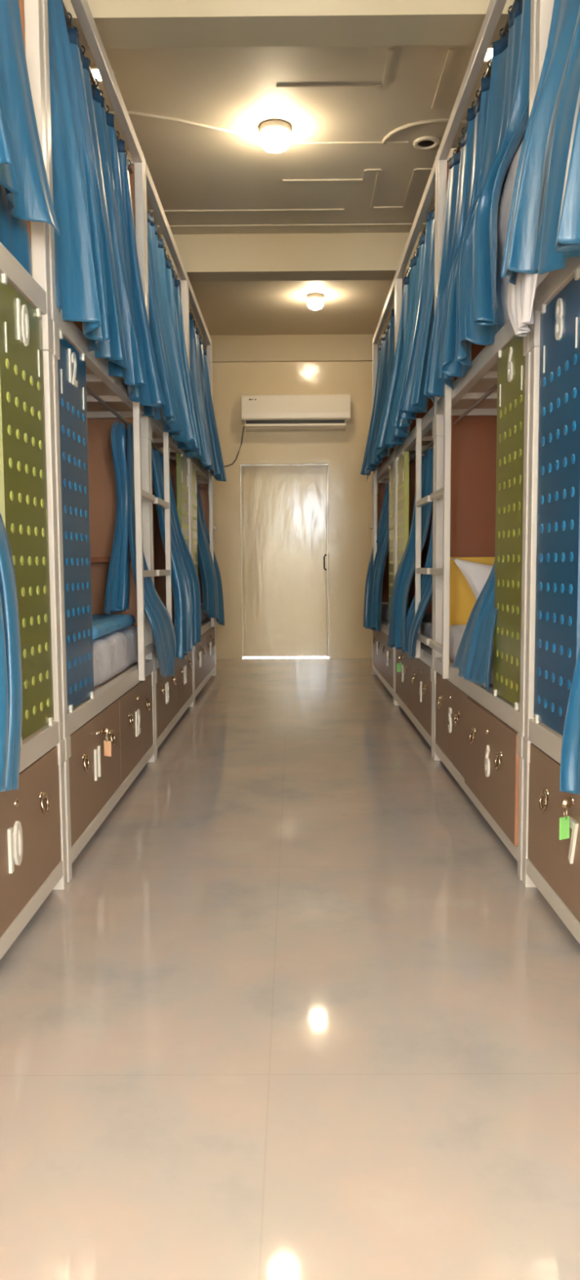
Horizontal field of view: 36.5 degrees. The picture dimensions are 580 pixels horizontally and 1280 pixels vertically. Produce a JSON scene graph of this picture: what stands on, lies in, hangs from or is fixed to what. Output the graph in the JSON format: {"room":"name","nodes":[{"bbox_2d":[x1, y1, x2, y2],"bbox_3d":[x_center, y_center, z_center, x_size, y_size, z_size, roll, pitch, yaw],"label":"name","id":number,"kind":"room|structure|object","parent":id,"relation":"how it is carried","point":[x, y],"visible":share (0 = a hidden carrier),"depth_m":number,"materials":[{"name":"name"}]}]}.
{"room":"dormitory","nodes":[
{"label":"dormitory","id":0,"kind":"room"},
{"bbox_2d":[82,44,490,335],"bbox_3d":[-0.011,-2.520,0.815,3.520,0.120,17.250,0,5,0],"label":"ceiling","id":1,"kind":"structure","parent":0,"point":[191,166],"depth_m":5.04,"materials":[{"name":"white paint"}]},
{"bbox_2d":[89,63,114,83],"bbox_3d":[-0.926,-2.740,4.258,0.150,0.012,0.150,0,5,0],"label":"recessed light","id":2,"kind":"object","parent":1,"relation":"in","point":[93,67],"visible":0.36,"depth_m":4.25,"materials":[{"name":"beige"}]},
{"bbox_2d":[108,111,261,138],"bbox_3d":[-0.815,-2.778,4.696,1.364,0.012,0.146,-1,5,-12],"label":"cable","id":3,"kind":"object","parent":1,"relation":"attached to","point":[109,112],"visible":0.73,"depth_m":4.73,"materials":[{"name":"beige plastic"}]},
{"bbox_2d":[258,119,291,152],"bbox_3d":[-0.081,-2.737,4.806,0.180,0.122,0.180,0,5,0],"label":"ceiling lamp","id":4,"kind":"object","parent":1,"relation":"attached to","point":[274,134],"visible":1,"depth_m":4.75,"materials":[{"name":"beige glass"}]},
{"bbox_2d":[260,132,289,152],"bbox_3d":[-0.081,-2.709,4.808,0.161,0.067,0.161,0,5,0],"label":"diffuser","id":5,"kind":"object","parent":4,"relation":"attached to","point":[272,142],"depth_m":4.76,"materials":[{"name":"beige"}]},
{"bbox_2d":[62,0,513,48],"bbox_3d":[0.002,-2.555,3.495,3.320,0.263,0.202,0,5,0],"label":"beam","id":6,"kind":"structure","parent":1,"relation":"attached to","point":[120,24],"depth_m":3.45,"materials":[{"name":"beige paint"}]},
{"bbox_2d":[159,232,422,281],"bbox_3d":[0.015,-2.807,6.458,3.320,0.263,0.215,0,5,0],"label":"ceiling beam","id":7,"kind":"structure","parent":1,"relation":"attached to","point":[348,255],"depth_m":6.35,"materials":[{"name":"beige paint"}]},
{"bbox_2d":[148,48,466,227],"bbox_3d":[0.008,-2.823,5.138,3.320,0.019,2.117,0,5,0],"label":"conduit pipes","id":8,"kind":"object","parent":1,"relation":"attached to","point":[450,52],"depth_m":5.36,"materials":[{"name":"white paint"}]},
{"bbox_2d":[306,293,324,310],"bbox_3d":[0.225,-2.994,7.804,0.158,0.122,0.158,0,5,0],"label":"ceiling lamp","id":9,"kind":"object","parent":1,"relation":"attached to","point":[314,300],"visible":1,"depth_m":7.75,"materials":[{"name":"beige glass"}]},
{"bbox_2d":[306,299,323,310],"bbox_3d":[0.226,-2.966,7.806,0.141,0.067,0.141,0,5,0],"label":"diffuser","id":10,"kind":"object","parent":9,"relation":"attached to","point":[314,304],"depth_m":7.76,"materials":[{"name":"beige"}]},
{"bbox_2d":[412,136,439,150],"bbox_3d":[0.770,-2.813,4.984,0.150,0.012,0.150,0,5,0],"label":"recessed light","id":11,"kind":"object","parent":1,"relation":"in","point":[423,143],"visible":1,"depth_m":4.98,"materials":[{"name":"beige"}]},
{"bbox_2d":[471,44,492,63],"bbox_3d":[0.924,-2.740,4.109,0.150,0.012,0.150,0,5,0],"label":"recessed light","id":12,"kind":"object","parent":1,"relation":"in","point":[489,54],"visible":0.27,"depth_m":4.12,"materials":[{"name":"beige"}]},
{"bbox_2d":[0,656,579,1279],"bbox_3d":[0.012,0.953,1.185,3.520,0.100,17.400,0,5,0],"label":"floor","id":13,"kind":"structure","parent":0,"point":[295,1007],"depth_m":1.92,"materials":[{"name":"stone"}]},
{"bbox_2d":[0,0,67,959],"bbox_3d":[-1.149,-0.644,1.767,0.930,3.000,1.778,0,5,0],"label":"bunk bed","id":14,"kind":"object","parent":13,"relation":"on","point":[33,855],"visible":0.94,"depth_m":2.46,"materials":[{"name":"beige metal"}]},
{"bbox_2d":[0,511,22,791],"bbox_3d":[-0.707,-0.220,1.632,0.207,1.173,0.930,0,5,0],"label":"curtain","id":15,"kind":"object","parent":14,"relation":"hanging from","point":[11,663],"visible":1,"depth_m":1.92,"materials":[{"name":"blue fabric"}]},
{"bbox_2d":[0,184,32,276],"bbox_3d":[-0.773,-1.107,1.820,0.068,0.294,1.433,0,5,0],"label":"curtain","id":16,"kind":"object","parent":14,"relation":"hanging from","point":[14,232],"visible":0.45,"depth_m":2.44,"materials":[{"name":"blue fabric"}]},
{"bbox_2d":[0,0,60,235],"bbox_3d":[-0.728,-1.557,1.643,0.180,1.011,1.588,0,5,0],"label":"curtain","id":17,"kind":"object","parent":14,"relation":"hanging from","point":[23,174],"visible":1,"depth_m":2.37,"materials":[{"name":"blue fabric"}]},
{"bbox_2d":[41,0,156,882],"bbox_3d":[-1.141,-0.795,3.546,0.930,3.000,1.768,0,5,0],"label":"bunk bed","id":18,"kind":"object","parent":13,"relation":"on","point":[88,401],"visible":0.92,"depth_m":3.28,"materials":[{"name":"beige metal"}]},
{"bbox_2d":[100,728,111,756],"bbox_3d":[-0.679,0.378,3.254,0.040,0.105,0.024,0,5,0],"label":"tag","id":19,"kind":"object","parent":18,"relation":"hanging from","point":[107,744],"visible":1,"depth_m":3.25,"materials":[{"name":"orange plastic"}]},
{"bbox_2d":[47,0,165,420],"bbox_3d":[-0.693,-1.613,3.506,0.238,1.216,1.775,0,5,0],"label":"curtain","id":20,"kind":"object","parent":18,"relation":"hanging from","point":[99,284],"visible":0.94,"depth_m":3.13,"materials":[{"name":"blue fabric"}]},
{"bbox_2d":[90,557,131,562],"bbox_3d":[-1.175,-0.394,4.348,0.750,0.025,0.171,0,5,0],"label":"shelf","id":21,"kind":"object","parent":18,"relation":"attached to","point":[92,559],"depth_m":4.26,"materials":[{"name":"brown wood"}]},
{"bbox_2d":[93,625,137,687],"bbox_3d":[-1.142,0.089,3.621,0.797,0.193,1.640,0,5,0],"label":"mattress","id":22,"kind":"object","parent":18,"relation":"on","point":[115,651],"visible":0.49,"depth_m":3.78,"materials":[{"name":"white fabric"}]},
{"bbox_2d":[92,614,135,639],"bbox_3d":[-1.125,-0.064,3.873,0.750,0.062,0.880,0,5,0],"label":"blanket","id":23,"kind":"object","parent":22,"relation":"on","point":[102,624],"visible":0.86,"depth_m":3.88,"materials":[{"name":"blue fabric"}]},
{"bbox_2d":[103,420,129,615],"bbox_3d":[-0.809,-0.573,4.145,0.079,0.895,0.481,0,5,2],"label":"curtain","id":24,"kind":"object","parent":18,"relation":"hanging from","point":[117,587],"visible":0.99,"depth_m":4.13,"materials":[{"name":"blue fabric"}]},
{"bbox_2d":[127,422,176,678],"bbox_3d":[-0.689,-0.417,4.426,0.163,1.254,0.768,0,5,0],"label":"curtain","id":25,"kind":"object","parent":18,"relation":"hanging from","point":[159,619],"visible":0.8,"depth_m":4.23,"materials":[{"name":"blue fabric"}]},
{"bbox_2d":[143,156,194,759],"bbox_3d":[-1.133,-0.945,5.309,0.930,3.000,1.748,0,5,0],"label":"bunk bed","id":26,"kind":"object","parent":13,"relation":"on","point":[173,695],"visible":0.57,"depth_m":5.33,"materials":[{"name":"beige metal"}]},
{"bbox_2d":[155,613,173,650],"bbox_3d":[-1.134,-0.041,5.386,0.796,0.153,1.620,0,5,0],"label":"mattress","id":27,"kind":"object","parent":26,"relation":"on","point":[172,614],"visible":0.04,"depth_m":5.68,"materials":[{"name":"white fabric"}]},
{"bbox_2d":[146,207,205,462],"bbox_3d":[-0.683,-1.770,5.275,0.228,1.202,1.725,0,5,0],"label":"curtain","id":28,"kind":"object","parent":26,"relation":"hanging from","point":[179,416],"visible":0.88,"depth_m":5.16,"materials":[{"name":"blue fabric"}]},
{"bbox_2d":[151,448,200,659],"bbox_3d":[-0.702,-0.527,5.452,0.202,1.207,1.000,0,5,0],"label":"curtain","id":29,"kind":"object","parent":26,"relation":"hanging from","point":[184,578],"visible":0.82,"depth_m":5.23,"materials":[{"name":"blue fabric"}]},
{"bbox_2d":[180,275,217,705],"bbox_3d":[-1.125,-1.095,7.075,0.930,3.000,1.773,0,5,0],"label":"bunk bed","id":30,"kind":"object","parent":13,"relation":"on","point":[204,652],"visible":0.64,"depth_m":7.24,"materials":[{"name":"beige metal"}]},
{"bbox_2d":[200,602,208,622],"bbox_3d":[-1.126,-0.191,7.152,0.797,0.154,1.645,0,5,0],"label":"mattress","id":31,"kind":"object","parent":30,"relation":"on","point":[203,615],"visible":0.11,"depth_m":7.51,"materials":[{"name":"white fabric"}]},
{"bbox_2d":[188,306,226,481],"bbox_3d":[-0.680,-1.918,6.974,0.209,1.196,1.661,0,5,0],"label":"curtain","id":32,"kind":"object","parent":30,"relation":"hanging from","point":[199,375],"visible":0.77,"depth_m":7.04,"materials":[{"name":"blue fabric"}]},
{"bbox_2d":[196,483,224,625],"bbox_3d":[-0.695,-0.683,7.333,0.204,1.216,1.277,0,5,0],"label":"curtain","id":33,"kind":"object","parent":30,"relation":"hanging from","point":[211,584],"visible":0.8,"depth_m":7.16,"materials":[{"name":"blue fabric"}]},
{"bbox_2d":[368,274,402,703],"bbox_3d":[1.173,-1.109,7.064,0.930,3.000,1.773,0,5,0],"label":"bunk bed","id":34,"kind":"object","parent":13,"relation":"on","point":[382,655],"visible":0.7,"depth_m":7.13,"materials":[{"name":"beige metal"}]},
{"bbox_2d":[362,482,388,631],"bbox_3d":[0.754,-0.680,7.317,0.211,1.239,1.216,0,5,0],"label":"curtain","id":35,"kind":"object","parent":34,"relation":"hanging from","point":[375,572],"visible":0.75,"depth_m":7.21,"materials":[{"name":"blue fabric"}]},
{"bbox_2d":[360,305,394,480],"bbox_3d":[0.713,-1.936,6.998,0.214,1.181,1.649,0,5,0],"label":"curtain","id":36,"kind":"object","parent":34,"relation":"hanging from","point":[373,457],"visible":0.69,"depth_m":6.96,"materials":[{"name":"blue fabric"}]},
{"bbox_2d":[381,602,388,622],"bbox_3d":[1.186,-0.205,7.141,0.797,0.153,1.645,0,5,0],"label":"mattress","id":37,"kind":"object","parent":34,"relation":"on","point":[384,606],"visible":0.14,"depth_m":7.43,"materials":[{"name":"white fabric"}]},
{"bbox_2d":[393,154,436,757],"bbox_3d":[1.165,-0.959,5.298,0.930,3.000,1.748,0,5,0],"label":"bunk bed","id":38,"kind":"object","parent":13,"relation":"on","point":[413,686],"visible":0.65,"depth_m":5.24,"materials":[{"name":"beige metal"}]},
{"bbox_2d":[396,655,402,671],"bbox_3d":[0.718,0.156,5.758,0.040,0.105,0.024,0,5,0],"label":"tag","id":39,"kind":"object","parent":38,"relation":"hanging from","point":[398,664],"visible":1,"depth_m":5.75,"materials":[{"name":"green plastic"}]},
{"bbox_2d":[374,205,434,457],"bbox_3d":[0.693,-1.792,5.260,0.246,1.173,1.708,0,5,0],"label":"curtain","id":40,"kind":"object","parent":38,"relation":"hanging from","point":[405,397],"visible":0.91,"depth_m":5.09,"materials":[{"name":"blue fabric"}]},
{"bbox_2d":[387,448,432,648],"bbox_3d":[0.749,-0.529,5.455,0.221,1.224,0.974,0,5,0],"label":"curtain","id":41,"kind":"object","parent":38,"relation":"hanging from","point":[406,569],"visible":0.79,"depth_m":5.29,"materials":[{"name":"blue fabric"}]},
{"bbox_2d":[401,513,432,660],"bbox_3d":[0.750,-0.483,4.880,0.176,1.216,0.673,0,5,0],"label":"curtain","id":42,"kind":"object","parent":38,"relation":"hanging from","point":[413,620],"visible":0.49,"depth_m":4.89,"materials":[{"name":"blue fabric"}]},
{"bbox_2d":[420,613,431,648],"bbox_3d":[1.177,-0.055,5.374,0.797,0.153,1.620,0,5,0],"label":"mattress","id":43,"kind":"object","parent":38,"relation":"on","point":[426,621],"visible":0.07,"depth_m":5.17,"materials":[{"name":"white fabric"}]},
{"bbox_2d":[429,0,535,879],"bbox_3d":[1.157,-0.809,3.534,0.930,3.000,1.768,0,5,0],"label":"bunk bed","id":44,"kind":"object","parent":13,"relation":"on","point":[480,495],"visible":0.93,"depth_m":3.42,"materials":[{"name":"beige metal"}]},
{"bbox_2d":[448,624,493,685],"bbox_3d":[1.170,0.075,3.609,0.796,0.192,1.640,0,5,0],"label":"mattress","id":45,"kind":"object","parent":44,"relation":"on","point":[455,631],"visible":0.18,"depth_m":4.19,"materials":[{"name":"white fabric"}]},
{"bbox_2d":[451,557,492,599],"bbox_3d":[1.105,-0.216,4.290,0.644,0.375,0.193,0,5,0],"label":"pillow","id":46,"kind":"object","parent":45,"relation":"on","point":[476,575],"visible":0.14,"depth_m":4.23,"materials":[{"name":"white fabric"}]},
{"bbox_2d":[451,560,496,691],"bbox_3d":[0.729,-0.395,3.327,0.103,1.130,0.921,-1,5,-8],"label":"curtain","id":47,"kind":"object","parent":44,"relation":"hanging from","point":[473,656],"visible":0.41,"depth_m":3.30,"materials":[{"name":"blue fabric"}]},
{"bbox_2d":[423,0,530,411],"bbox_3d":[0.710,-1.642,3.465,0.200,1.170,1.698,0,5,0],"label":"curtain","id":48,"kind":"object","parent":44,"relation":"hanging from","point":[468,309],"visible":0.99,"depth_m":3.21,"materials":[{"name":"blue fabric"}]},
{"bbox_2d":[497,139,523,324],"bbox_3d":[0.776,-1.341,2.913,0.144,0.626,0.486,0,5,0],"label":"pillow","id":49,"kind":"object","parent":44,"relation":"on","point":[504,201],"visible":0.2,"depth_m":2.94,"materials":[{"name":"white fabric"}]},
{"bbox_2d":[521,0,579,944],"bbox_3d":[1.149,-0.658,1.756,0.930,3.000,1.778,0,5,0],"label":"bunk bed","id":50,"kind":"object","parent":13,"relation":"on","point":[550,864],"visible":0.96,"depth_m":2.45,"materials":[{"name":"beige metal"}]},
{"bbox_2d":[506,272,537,336],"bbox_3d":[0.730,-0.984,2.494,0.185,0.229,0.338,0,5,0],"label":"sheet","id":51,"kind":"object","parent":50,"relation":"hanging from","point":[520,296],"visible":0.51,"depth_m":2.47,"materials":[{"name":"white fabric"}]},
{"bbox_2d":[500,0,579,284],"bbox_3d":[0.674,-1.351,1.685,0.250,1.448,1.593,0,5,0],"label":"curtain","id":52,"kind":"object","parent":50,"relation":"hanging from","point":[543,230],"visible":1,"depth_m":2.21,"materials":[{"name":"blue fabric"}]},
{"bbox_2d":[558,798,574,839],"bbox_3d":[0.703,0.455,2.238,0.040,0.105,0.024,0,5,0],"label":"tag","id":53,"kind":"object","parent":50,"relation":"hanging from","point":[563,825],"visible":1,"depth_m":2.23,"materials":[{"name":"green plastic"}]},
{"bbox_2d":[559,644,579,795],"bbox_3d":[0.724,-0.197,1.610,0.193,1.234,0.875,0,5,0],"label":"curtain","id":54,"kind":"object","parent":50,"relation":"hanging from","point":[569,770],"visible":1,"depth_m":2.05,"materials":[{"name":"blue fabric"}]},
{"bbox_2d":[208,360,372,658],"bbox_3d":[0.038,-1.493,9.417,3.560,3.382,0.220,0,5,0],"label":"wall","id":55,"kind":"structure","parent":0,"point":[349,491],"depth_m":9.28,"materials":[{"name":"beige paint"}]},
{"bbox_2d":[240,464,328,657],"bbox_3d":[-0.044,-0.845,9.495,0.943,2.056,0.065,0,5,0],"label":"door","id":56,"kind":"structure","parent":55,"relation":"in","point":[285,508],"depth_m":9.48,"materials":[{"name":"beige"}]},
{"bbox_2d":[223,393,350,466],"bbox_3d":[-0.172,-2.144,9.149,1.595,0.777,0.206,0,5,0],"label":"air conditioner","id":57,"kind":"object","parent":55,"relation":"attached to","point":[259,412],"visible":0.95,"depth_m":9.03,"materials":[{"name":"beige plastic"}]},
{"bbox_2d":[200,333,382,362],"bbox_3d":[0.027,-3.036,9.156,3.320,0.263,0.040,0,5,0],"label":"ceiling beam","id":58,"kind":"structure","parent":55,"relation":"attached to","point":[357,347],"depth_m":9.14,"materials":[{"name":"beige paint"}]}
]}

